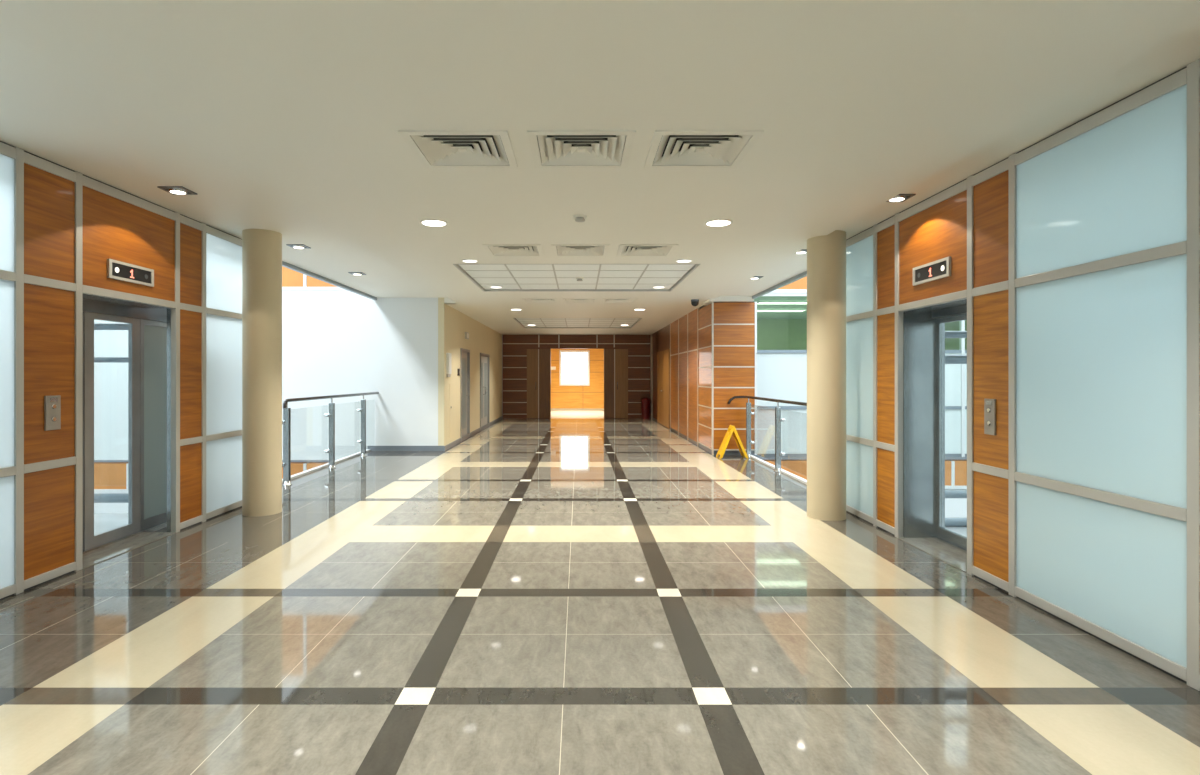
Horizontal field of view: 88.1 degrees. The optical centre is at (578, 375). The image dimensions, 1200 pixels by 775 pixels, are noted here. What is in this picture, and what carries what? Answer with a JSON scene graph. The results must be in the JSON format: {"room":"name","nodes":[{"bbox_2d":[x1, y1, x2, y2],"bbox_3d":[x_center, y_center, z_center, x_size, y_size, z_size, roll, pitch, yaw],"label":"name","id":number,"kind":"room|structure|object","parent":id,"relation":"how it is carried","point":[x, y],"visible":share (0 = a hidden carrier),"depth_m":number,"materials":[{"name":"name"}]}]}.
{"room":"lobby","nodes":[
{"label":"lobby","id":0,"kind":"room"},
{"bbox_2d":[94,503,127,512],"bbox_3d":[-7.100,-0.240,12.250,5.800,10.600,0.200,0,0,0],"label":"wall","id":1,"kind":"structure","parent":0,"point":[98,507],"depth_m":12.15,"materials":[{"name":"white paint"}]},
{"bbox_2d":[94,266,437,492],"bbox_3d":[-6.335,-0.330,12.220,7.330,5.220,0.260,0,0,0],"label":"wall","id":2,"kind":"structure","parent":0,"point":[335,342],"depth_m":12.10,"materials":[{"name":"white paint"}]},
{"bbox_2d":[282,449,370,482],"bbox_3d":[-4.095,1.445,9.690,0.070,0.030,4.780,0,0,0],"label":"trim","id":3,"kind":"structure","parent":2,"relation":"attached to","point":[367,450],"depth_m":9.81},
{"bbox_2d":[282,261,376,299],"bbox_3d":[-3.970,-1.515,9.695,0.060,0.070,4.790,0,0,0],"label":"trim","id":4,"kind":"structure","parent":2,"relation":"attached to","point":[284,264],"depth_m":9.62,"materials":[{"name":"grey metal"}]},
{"bbox_2d":[438,298,501,445],"bbox_3d":[-2.690,-0.140,16.700,0.120,3.200,9.200,0,0,0],"label":"wall","id":5,"kind":"structure","parent":0,"point":[453,324],"depth_m":13.76,"materials":[{"name":"beige paint"}]},
{"bbox_2d":[368,416,502,450],"bbox_3d":[-3.368,1.410,16.691,1.505,0.100,9.218,0,0,0],"label":"baseboard","id":6,"kind":"structure","parent":5,"relation":"attached to","point":[376,448],"depth_m":12.08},
{"bbox_2d":[446,353,450,376],"bbox_3d":[-2.605,-0.220,12.415,0.050,0.480,0.270,0,0,0],"label":"panel","id":7,"kind":"object","parent":5,"relation":"attached to","point":[448,355],"visible":1,"depth_m":12.28,"materials":[{"name":"white paint"}]},
{"bbox_2d":[460,348,469,441],"bbox_3d":[-2.660,0.420,14.300,0.140,2.080,1.100,0,0,0],"label":"door","id":8,"kind":"structure","parent":5,"relation":"in","point":[464,353],"depth_m":14.40,"materials":[{"name":"grey metal"}]},
{"bbox_2d":[480,353,489,430],"bbox_3d":[-2.660,0.420,17.275,0.140,2.080,1.650,0,0,0],"label":"door","id":9,"kind":"structure","parent":5,"relation":"in","point":[484,358],"depth_m":17.45,"materials":[{"name":"grey metal"}]},
{"bbox_2d":[503,335,649,417],"bbox_3d":[-0.028,-0.140,21.372,5.205,3.200,0.156,0,0,0],"label":"wall","id":10,"kind":"structure","parent":0,"point":[514,346],"depth_m":21.30,"materials":[{"name":"brown wood"}]},
{"bbox_2d":[527,347,550,417],"bbox_3d":[-1.383,0.234,21.239,0.814,2.428,0.122,0,0,0],"label":"door","id":11,"kind":"structure","parent":10,"relation":"in","point":[538,358],"depth_m":21.24,"materials":[{"name":"brown wood"}]},
{"bbox_2d":[604,347,627,417],"bbox_3d":[1.270,0.234,21.239,0.821,2.428,0.122,0,0,0],"label":"door","id":12,"kind":"structure","parent":10,"relation":"in","point":[615,358],"depth_m":21.24,"materials":[{"name":"brown wood"}]},
{"bbox_2d":[551,349,603,417],"bbox_3d":[0.000,-0.040,23.800,4.600,3.200,5.000,0,0,0],"label":"wall","id":13,"kind":"structure","parent":0,"point":[566,401],"depth_m":26.20,"materials":[{"name":"orange wood"}]},
{"bbox_2d":[560,350,589,385],"bbox_3d":[-0.185,-0.335,26.220,1.270,1.490,0.120,0,0,0],"label":"window","id":14,"kind":"structure","parent":13,"relation":"in","point":[575,369],"depth_m":26.23,"materials":[{"name":"white glass"}]},
{"bbox_2d":[0,418,1199,774],"bbox_3d":[-0.500,1.635,8.900,7.260,0.350,24.800,0,0,0],"label":"floor","id":15,"kind":"structure","parent":0,"point":[522,596],"depth_m":3.38,"materials":[{"name":"grey tile"}]},
{"bbox_2d":[0,141,241,600],"bbox_3d":[-3.775,-0.035,2.000,0.050,2.990,10.660,0,0,0],"label":"wall","id":16,"kind":"structure","parent":15,"relation":"on","point":[60,226],"depth_m":4.62,"materials":[{"name":"wood"}]},
{"bbox_2d":[44,395,60,430],"bbox_3d":[-3.751,0.263,4.423,0.022,0.245,0.125,0,0,0],"label":"panel","id":17,"kind":"object","parent":16,"relation":"attached to","point":[52,404],"visible":1,"depth_m":4.41,"materials":[{"name":"metal"}]},
{"bbox_2d":[83,294,175,568],"bbox_3d":[-4.770,0.300,5.475,2.040,2.440,2.248,0,0,0],"label":"lift","id":18,"kind":"object","parent":16,"relation":"in","point":[106,536],"visible":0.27,"depth_m":5.77,"materials":[{"name":"metal"}]},
{"bbox_2d":[107,259,153,286],"bbox_3d":[-3.752,-0.860,5.200,0.020,0.150,0.520,0,0,0],"label":"indicator","id":19,"kind":"object","parent":16,"relation":"attached to","point":[118,270],"visible":1,"depth_m":5.17,"materials":[{"name":"metal"}]},
{"bbox_2d":[242,229,281,516],"bbox_3d":[-3.385,-0.035,6.630,0.380,2.989,0.380,0,0,0],"label":"column","id":20,"kind":"structure","parent":15,"relation":"on","point":[261,248],"depth_m":6.47,"materials":[{"name":"beige paint"}]},
{"bbox_2d":[282,392,378,485],"bbox_3d":[-3.925,0.883,10.152,0.140,1.154,3.855,0,0,0],"label":"glass balustrade","id":21,"kind":"object","parent":15,"relation":"on","point":[286,422],"visible":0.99,"depth_m":9.78,"materials":[{"name":"metal"}]},
{"bbox_2d":[641,397,649,418],"bbox_3d":[2.270,1.093,21.080,0.320,0.726,0.320,0,0,0],"label":"fire extinguisher","id":22,"kind":"object","parent":15,"relation":"on","point":[645,402],"visible":1,"depth_m":20.96,"materials":[{"name":"red paint"}]},
{"bbox_2d":[716,425,747,458],"bbox_3d":[2.740,1.171,11.100,0.510,0.577,0.300,0,0,0],"label":"sign","id":23,"kind":"object","parent":15,"relation":"on","point":[731,430],"visible":1,"depth_m":11.00,"materials":[{"name":"yellow plastic"}]},
{"bbox_2d":[727,396,806,471],"bbox_3d":[2.936,0.908,9.395,0.379,1.104,4.190,0,0,0],"label":"glass balustrade","id":24,"kind":"object","parent":15,"relation":"on","point":[778,453],"visible":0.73,"depth_m":9.52,"materials":[{"name":"metal"}]},
{"bbox_2d":[807,230,845,520],"bbox_3d":[2.565,-0.004,6.430,0.380,2.929,0.380,0,0,0],"label":"column","id":25,"kind":"structure","parent":15,"relation":"on","point":[826,254],"depth_m":6.26,"materials":[{"name":"beige paint"}]},
{"bbox_2d":[846,59,1199,690],"bbox_3d":[2.895,-0.005,1.950,0.050,2.930,10.560,0,0,0],"label":"wall","id":26,"kind":"structure","parent":15,"relation":"on","point":[1075,254],"depth_m":3.61,"materials":[{"name":"glass"}]},
{"bbox_2d":[913,257,950,285],"bbox_3d":[2.872,-0.850,5.060,0.020,0.150,0.520,0,0,0],"label":"indicator","id":27,"kind":"object","parent":26,"relation":"attached to","point":[941,268],"visible":1,"depth_m":5.03,"materials":[{"name":"metal"}]},
{"bbox_2d":[898,299,966,572],"bbox_3d":[3.895,0.300,5.090,2.050,2.440,1.868,0,0,0],"label":"lift","id":28,"kind":"object","parent":26,"relation":"in","point":[926,528],"visible":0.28,"depth_m":5.58,"materials":[{"name":"metal"}]},
{"bbox_2d":[984,399,995,434],"bbox_3d":[2.871,0.285,4.335,0.022,0.250,0.110,0,0,0],"label":"panel","id":29,"kind":"object","parent":26,"relation":"attached to","point":[989,404],"visible":1,"depth_m":4.32,"materials":[{"name":"metal"}]},
{"bbox_2d":[0,0,1199,334],"bbox_3d":[-0.380,-1.610,9.000,7.200,0.460,25.000,0,0,0],"label":"ceiling","id":30,"kind":"structure","parent":0,"point":[285,117],"depth_m":3.29,"materials":[{"name":"paint"}]},
{"bbox_2d":[157,186,196,194],"bbox_3d":[-3.300,-1.518,5.100,0.200,0.025,0.200,0,0,0],"label":"recessed light","id":31,"kind":"object","parent":30,"relation":"in","point":[175,190],"visible":1,"depth_m":5.06,"materials":[{"name":"metal"}]},
{"bbox_2d":[286,244,310,248],"bbox_3d":[-3.300,-1.518,7.300,0.200,0.025,0.200,0,0,0],"label":"recessed light","id":32,"kind":"object","parent":30,"relation":"in","point":[295,246],"visible":1,"depth_m":7.26,"materials":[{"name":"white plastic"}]},
{"bbox_2d":[348,272,365,274],"bbox_3d":[-3.300,-1.518,9.230,0.200,0.025,0.200,0,0,0],"label":"recessed light","id":33,"kind":"object","parent":30,"relation":"in","point":[352,273],"visible":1,"depth_m":9.19,"materials":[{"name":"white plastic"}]},
{"bbox_2d":[420,219,447,226],"bbox_3d":[-1.340,-1.413,5.730,0.250,0.014,0.250,0,0,0],"label":"recessed light","id":34,"kind":"object","parent":30,"relation":"in","point":[429,222],"visible":1,"depth_m":5.69,"materials":[{"name":"white"}]},
{"bbox_2d":[398,130,517,167],"bbox_3d":[-0.730,-1.496,3.900,0.630,0.168,0.630,0,0,0],"label":"ceiling vent","id":35,"kind":"object","parent":30,"relation":"in","point":[433,148],"visible":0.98,"depth_m":3.90,"materials":[{"name":"metal"}]},
{"bbox_2d":[462,259,477,262],"bbox_3d":[-1.340,-1.413,7.620,0.200,0.014,0.200,0,0,0],"label":"recessed light","id":36,"kind":"object","parent":30,"relation":"in","point":[463,260],"visible":1,"depth_m":7.57,"materials":[{"name":"paint"}]},
{"bbox_2d":[482,244,543,255],"bbox_3d":[-0.730,-1.496,7.000,0.630,0.168,0.630,0,0,0],"label":"ceiling vent","id":37,"kind":"object","parent":30,"relation":"in","point":[492,249],"visible":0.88,"depth_m":7.02,"materials":[{"name":"metal"}]},
{"bbox_2d":[522,298,556,302],"bbox_3d":[-0.730,-1.496,11.650,0.630,0.168,0.630,0,0,0],"label":"ceiling vent","id":38,"kind":"object","parent":30,"relation":"in","point":[526,300],"visible":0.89,"depth_m":11.70,"materials":[{"name":"metal"}]},
{"bbox_2d":[453,264,699,290],"bbox_3d":[-0.030,-1.439,9.115,3.140,0.046,2.530,0,0,0],"label":"ceiling panel","id":39,"kind":"object","parent":30,"relation":"attached to","point":[512,277],"visible":0.84,"depth_m":9.01,"materials":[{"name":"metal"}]},
{"bbox_2d":[513,318,641,327],"bbox_3d":[-0.035,-1.439,16.800,3.170,0.046,3.200,0,0,0],"label":"ceiling tray","id":40,"kind":"object","parent":30,"relation":"attached to","point":[524,322],"visible":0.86,"depth_m":16.76,"materials":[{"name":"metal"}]},
{"bbox_2d":[563,298,596,302],"bbox_3d":[0.015,-1.496,11.650,0.630,0.168,0.630,0,0,0],"label":"ceiling vent","id":41,"kind":"object","parent":30,"relation":"in","point":[565,300],"visible":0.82,"depth_m":11.70,"materials":[{"name":"metal"}]},
{"bbox_2d":[573,214,586,221],"bbox_3d":[0.010,-1.395,5.500,0.120,0.050,0.120,0,0,0],"label":"smoke detector","id":42,"kind":"object","parent":30,"relation":"attached to","point":[578,217],"visible":1,"depth_m":5.47,"materials":[{"name":"paint"}]},
{"bbox_2d":[551,244,609,255],"bbox_3d":[0.015,-1.496,7.000,0.630,0.168,0.630,0,0,0],"label":"ceiling vent","id":43,"kind":"object","parent":30,"relation":"in","point":[558,249],"visible":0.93,"depth_m":7.01,"materials":[{"name":"metal"}]},
{"bbox_2d":[527,130,635,167],"bbox_3d":[0.015,-1.496,3.900,0.630,0.168,0.630,0,0,0],"label":"ceiling vent","id":44,"kind":"object","parent":30,"relation":"in","point":[549,148],"visible":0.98,"depth_m":3.89,"materials":[{"name":"metal"}]},
{"bbox_2d":[602,298,637,302],"bbox_3d":[0.755,-1.496,11.650,0.630,0.168,0.630,0,0,0],"label":"ceiling vent","id":45,"kind":"object","parent":30,"relation":"in","point":[605,300],"visible":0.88,"depth_m":11.70,"materials":[{"name":"metal"}]},
{"bbox_2d":[616,244,677,255],"bbox_3d":[0.755,-1.496,7.000,0.630,0.168,0.630,0,0,0],"label":"ceiling vent","id":46,"kind":"object","parent":30,"relation":"in","point":[624,249],"visible":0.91,"depth_m":7.01,"materials":[{"name":"metal"}]},
{"bbox_2d":[676,259,691,262],"bbox_3d":[1.290,-1.413,7.620,0.200,0.014,0.200,0,0,0],"label":"recessed light","id":47,"kind":"object","parent":30,"relation":"in","point":[678,260],"visible":1,"depth_m":7.57,"materials":[{"name":"paint"}]},
{"bbox_2d":[691,299,698,305],"bbox_3d":[2.160,-1.359,11.550,0.150,0.123,0.150,0,0,0],"label":"dome camera","id":48,"kind":"object","parent":30,"relation":"attached to","point":[694,302],"visible":1,"depth_m":11.50,"materials":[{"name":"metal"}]},
{"bbox_2d":[644,130,763,167],"bbox_3d":[0.755,-1.496,3.900,0.630,0.168,0.630,0,0,0],"label":"ceiling vent","id":49,"kind":"object","parent":30,"relation":"in","point":[668,148],"visible":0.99,"depth_m":3.90,"materials":[{"name":"metal"}]},
{"bbox_2d":[705,219,731,226],"bbox_3d":[1.290,-1.413,5.730,0.250,0.014,0.250,0,0,0],"label":"recessed light","id":50,"kind":"object","parent":30,"relation":"in","point":[716,222],"visible":1,"depth_m":5.69,"materials":[{"name":"white"}]},
{"bbox_2d":[752,271,806,298],"bbox_3d":[3.210,-1.455,9.625,0.060,0.070,4.750,0,0,0],"label":"trim","id":51,"kind":"structure","parent":30,"relation":"attached to","point":[804,274],"depth_m":9.78,"materials":[{"name":"grey metal"}]},
{"bbox_2d":[795,249,806,253],"bbox_3d":[2.615,-1.458,7.300,0.200,0.025,0.200,0,0,0],"label":"recessed light","id":52,"kind":"object","parent":30,"relation":"in","point":[803,251],"visible":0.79,"depth_m":7.26,"materials":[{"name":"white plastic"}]},
{"bbox_2d":[886,194,915,201],"bbox_3d":[2.615,-1.458,5.100,0.200,0.025,0.200,0,0,0],"label":"recessed light","id":53,"kind":"object","parent":30,"relation":"in","point":[901,197],"visible":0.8,"depth_m":5.06,"materials":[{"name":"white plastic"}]},
{"bbox_2d":[650,302,756,454],"bbox_3d":[2.877,-0.140,16.394,0.845,3.200,9.812,0,0,0],"label":"wall","id":54,"kind":"structure","parent":0,"point":[713,347],"depth_m":11.69,"materials":[{"name":"orange wood"}]},
{"bbox_2d":[657,349,669,428],"bbox_3d":[2.460,0.360,18.205,0.091,2.200,2.510,0,0,0],"label":"door","id":55,"kind":"structure","parent":54,"relation":"in","point":[663,357],"depth_m":18.13,"materials":[{"name":"brown wood"}]},
{"bbox_2d":[750,455,806,484],"bbox_3d":[3.095,1.445,9.365,0.070,0.030,4.230,0,0,0],"label":"trim","id":56,"kind":"structure","parent":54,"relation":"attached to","point":[783,471],"depth_m":9.35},
{"bbox_2d":[753,297,806,318],"bbox_3d":[6.250,-1.633,14.850,6.700,0.055,5.300,0,0,0],"label":"ceiling","id":57,"kind":"structure","parent":0,"point":[760,315],"depth_m":14.53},
{"bbox_2d":[757,301,806,303],"bbox_3d":[4.600,-1.585,13.400,1.500,0.030,0.360,0,0,0],"label":"recessed light","id":58,"kind":"object","parent":57,"relation":"in","point":[758,302],"visible":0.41,"depth_m":13.29,"materials":[{"name":"white paint"}]},
{"bbox_2d":[758,302,806,303],"bbox_3d":[4.600,-1.585,13.400,1.460,0.020,0.320,0,0,0],"label":"diffuser","id":59,"kind":"object","parent":58,"relation":"attached to","point":[758,302],"depth_m":13.38,"materials":[{"name":"white"}]},
{"bbox_2d":[757,309,806,311],"bbox_3d":[4.700,-1.585,15.000,1.500,0.030,0.360,0,0,0],"label":"recessed light","id":60,"kind":"object","parent":57,"relation":"in","point":[758,310],"visible":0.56,"depth_m":14.91,"materials":[{"name":"white paint"}]},
{"bbox_2d":[757,310,804,311],"bbox_3d":[4.700,-1.585,15.000,1.460,0.020,0.320,0,0,0],"label":"diffuser","id":61,"kind":"object","parent":60,"relation":"attached to","point":[757,310],"depth_m":14.91,"materials":[{"name":"white"}]},
{"bbox_2d":[753,276,966,488],"bbox_3d":[6.360,-0.365,12.295,6.140,5.150,0.410,0,0,0],"label":"wall","id":62,"kind":"structure","parent":0,"point":[781,374],"depth_m":12.13,"materials":[{"name":"white glass"}]},
{"bbox_2d":[757,319,966,349],"bbox_3d":[6.250,-1.020,14.900,6.700,1.280,5.400,0,0,0],"label":"wall","id":63,"kind":"structure","parent":0,"point":[772,334],"depth_m":17.50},
{"bbox_2d":[945,489,966,517],"bbox_3d":[6.375,-0.240,12.250,6.250,10.600,0.200,0,0,0],"label":"wall","id":64,"kind":"structure","parent":0,"point":[954,507],"depth_m":12.15,"materials":[{"name":"white paint"}]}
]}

